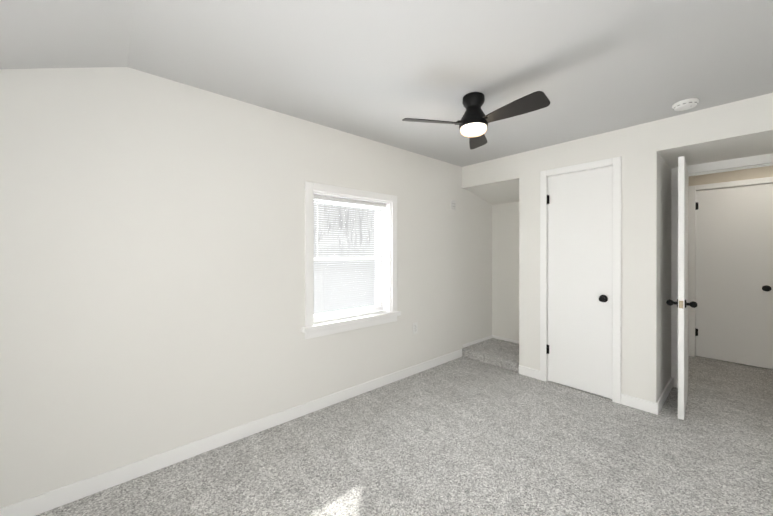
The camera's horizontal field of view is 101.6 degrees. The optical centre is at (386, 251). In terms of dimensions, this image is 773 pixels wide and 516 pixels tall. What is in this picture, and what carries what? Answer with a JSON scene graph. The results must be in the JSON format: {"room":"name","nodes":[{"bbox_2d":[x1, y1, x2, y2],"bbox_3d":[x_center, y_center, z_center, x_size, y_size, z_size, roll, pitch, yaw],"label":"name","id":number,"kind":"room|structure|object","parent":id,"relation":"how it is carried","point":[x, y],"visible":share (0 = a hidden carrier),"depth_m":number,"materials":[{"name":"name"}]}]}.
{"room":"empty bedroom","nodes":[
{"label":"empty bedroom","id":0,"kind":"room"},
{"bbox_2d":[0,0,133,68],"bbox_3d":[-0.804,-0.780,-0.150,1.560,0.790,4.100,0,0,-41],"label":"ceiling","id":1,"kind":"structure","parent":0,"point":[35,34],"depth_m":1.36,"materials":[{"name":"grey paint"}]},
{"bbox_2d":[0,67,491,507],"bbox_3d":[-0.609,0.120,2.624,5.520,2.300,0.200,0,0,-41],"label":"wall","id":2,"kind":"structure","parent":0,"point":[152,265],"depth_m":1.90,"materials":[{"name":"white paint"}]},
{"bbox_2d":[0,335,491,515],"bbox_3d":[-0.508,1.200,2.573,5.200,0.140,0.013,0,0,-41],"label":"baseboard","id":3,"kind":"structure","parent":2,"relation":"attached to","point":[50,500],"depth_m":1.95,"materials":[{"name":"white paint"}]},
{"bbox_2d":[302,181,400,338],"bbox_3d":[-0.324,0.065,2.845,1.030,1.230,0.245,0,0,-41],"label":"window","id":4,"kind":"structure","parent":2,"relation":"in","point":[385,291],"depth_m":2.84,"materials":[{"name":"white paint"}]},
{"bbox_2d":[314,195,385,322],"bbox_3d":[-0.317,0.059,2.838,0.812,1.054,0.040,0,0,-41],"label":"window blinds","id":5,"kind":"object","parent":4,"relation":"attached to","point":[340,201],"visible":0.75,"depth_m":2.82,"materials":[{"name":"white plastic"}]},
{"bbox_2d":[413,322,417,333],"bbox_3d":[0.301,0.794,3.288,0.070,0.116,0.008,0,0,-41],"label":"outlet","id":6,"kind":"object","parent":2,"relation":"attached to","point":[415,327],"visible":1,"depth_m":3.29,"materials":[{"name":"white plastic"}]},
{"bbox_2d":[451,200,455,209],"bbox_3d":[0.789,-0.552,3.715,0.090,0.110,0.010,0,0,-41],"label":"outlet","id":7,"kind":"object","parent":2,"relation":"in","point":[453,204],"visible":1,"depth_m":3.71,"materials":[{"name":"white plastic"}]},
{"bbox_2d":[36,356,772,515],"bbox_3d":[1.206,1.322,1.627,6.920,0.100,4.100,0,0,-41],"label":"floor","id":8,"kind":"structure","parent":0,"point":[463,436],"depth_m":1.94,"materials":[{"name":"carpet"}]},
{"bbox_2d":[462,338,518,372],"bbox_3d":[1.412,1.218,3.797,0.700,0.100,0.715,0,0,-41],"label":"platform","id":9,"kind":"object","parent":8,"relation":"on","point":[499,353],"visible":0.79,"depth_m":3.70,"materials":[{"name":"grey carpet"}]},
{"bbox_2d":[127,0,772,166],"bbox_3d":[1.791,-1.104,2.138,5.360,0.150,4.100,0,0,-41],"label":"ceiling","id":10,"kind":"structure","parent":0,"point":[377,70],"depth_m":1.69,"materials":[{"name":"grey paint"}]},
{"bbox_2d":[402,91,549,149],"bbox_3d":[0.641,-0.902,2.031,0.866,0.254,0.772,0,0,-41],"label":"ceiling fan","id":11,"kind":"object","parent":10,"relation":"hanging from","point":[474,121],"visible":1,"depth_m":2.01,"materials":[{"name":"black metal"}]},
{"bbox_2d":[672,98,698,110],"bbox_3d":[2.063,-1.008,2.178,0.136,0.042,0.136,0,0,-41],"label":"smoke detector","id":12,"kind":"object","parent":10,"relation":"attached to","point":[685,104],"visible":1,"depth_m":2.15,"materials":[{"name":"white plastic"}]},
{"bbox_2d":[468,181,518,204],"bbox_3d":[1.457,-0.837,3.833,0.580,0.390,0.715,0,0,-41],"label":"soffit","id":13,"kind":"structure","parent":0,"point":[501,193],"depth_m":3.87,"materials":[{"name":"white paint"}]},
{"bbox_2d":[492,201,518,342],"bbox_3d":[1.693,0.117,4.096,0.120,2.300,1.035,0,0,-41],"label":"wall","id":14,"kind":"structure","parent":0,"point":[505,270],"depth_m":4.15,"materials":[{"name":"white paint"}]},
{"bbox_2d":[492,335,518,343],"bbox_3d":[1.679,1.147,4.014,0.013,0.040,0.685,0,0,-41],"label":"baseboard","id":15,"kind":"structure","parent":14,"relation":"attached to","point":[493,336],"depth_m":4.14,"materials":[{"name":"white paint"}]},
{"bbox_2d":[462,93,772,402],"bbox_3d":[2.248,0.120,2.409,0.120,2.300,3.900,0,0,-41],"label":"wall","id":16,"kind":"structure","parent":0,"point":[639,148],"depth_m":2.58,"materials":[{"name":"white paint"}]},
{"bbox_2d":[546,166,612,398],"bbox_3d":[1.738,0.262,2.882,0.105,1.991,0.536,0,0,-41],"label":"closet door","id":17,"kind":"structure","parent":16,"relation":"in","point":[580,279],"depth_m":2.87,"materials":[{"name":"white paint"}]},
{"bbox_2d":[540,156,620,403],"bbox_3d":[1.787,0.236,2.920,0.136,2.067,0.655,0,0,-41],"label":"door frame","id":18,"kind":"structure","parent":16,"relation":"attached to","point":[615,162],"depth_m":2.71,"materials":[{"name":"white paint"}]},
{"bbox_2d":[659,154,671,396],"bbox_3d":[2.456,0.119,2.853,0.780,2.300,0.120,0,0,-41],"label":"wall","id":19,"kind":"structure","parent":0,"point":[665,179],"depth_m":2.73,"materials":[{"name":"white paint"}]},
{"bbox_2d":[652,377,672,414],"bbox_3d":[2.400,1.225,2.716,0.777,0.090,0.013,0,0,-41],"label":"baseboard","id":20,"kind":"structure","parent":19,"relation":"attached to","point":[656,407],"depth_m":2.59,"materials":[{"name":"white paint"}]},
{"bbox_2d":[660,134,772,167],"bbox_3d":[2.753,-0.910,2.423,0.660,0.240,0.915,0,0,-41],"label":"ceiling soffit","id":21,"kind":"structure","parent":0,"point":[755,146],"depth_m":2.48,"materials":[{"name":"white paint"}]},
{"bbox_2d":[688,166,772,252],"bbox_3d":[4.120,0.118,3.460,0.120,2.300,3.000,0,0,-41],"label":"wall","id":22,"kind":"structure","parent":0,"point":[751,173],"depth_m":3.60,"materials":[{"name":"beige paint"}]},
{"bbox_2d":[688,177,772,356],"bbox_3d":[3.975,0.233,3.613,0.136,2.070,0.740,0,0,-41],"label":"door frame","id":23,"kind":"structure","parent":22,"relation":"attached to","point":[692,271],"depth_m":3.81,"materials":[{"name":"white paint"}]},
{"bbox_2d":[695,183,772,368],"bbox_3d":[3.928,0.261,3.576,0.105,1.991,0.618,0,0,-41],"label":"hall door","id":24,"kind":"structure","parent":22,"relation":"in","point":[734,273],"depth_m":3.57,"materials":[{"name":"white paint"}]},
{"bbox_3d":[3.046,0.120,2.683,0.120,2.300,0.915,0,0,-41],"label":"wall","id":25,"kind":"structure","parent":0,"visible":0},
{"bbox_2d":[666,156,697,419],"bbox_3d":[2.493,0.270,2.622,0.765,1.975,0.175,0,0,-41],"label":"entry door","id":26,"kind":"structure","parent":25,"relation":"in","point":[682,303],"depth_m":2.38,"materials":[{"name":"white paint"}]},
{"bbox_2d":[671,153,772,387],"bbox_3d":[3.046,0.240,2.683,0.152,2.060,0.915,0,0,-41],"label":"door frame","id":27,"kind":"structure","parent":25,"relation":"attached to","point":[758,161],"depth_m":2.95,"materials":[{"name":"white paint"}]},
{"label":"outside","id":28,"kind":"structure","parent":0,"visible":0},
{"bbox_2d":[314,204,375,313],"bbox_3d":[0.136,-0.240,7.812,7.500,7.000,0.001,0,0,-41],"label":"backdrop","id":29,"kind":"structure","parent":28,"point":[347,267],"depth_m":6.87,"materials":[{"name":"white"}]}
]}

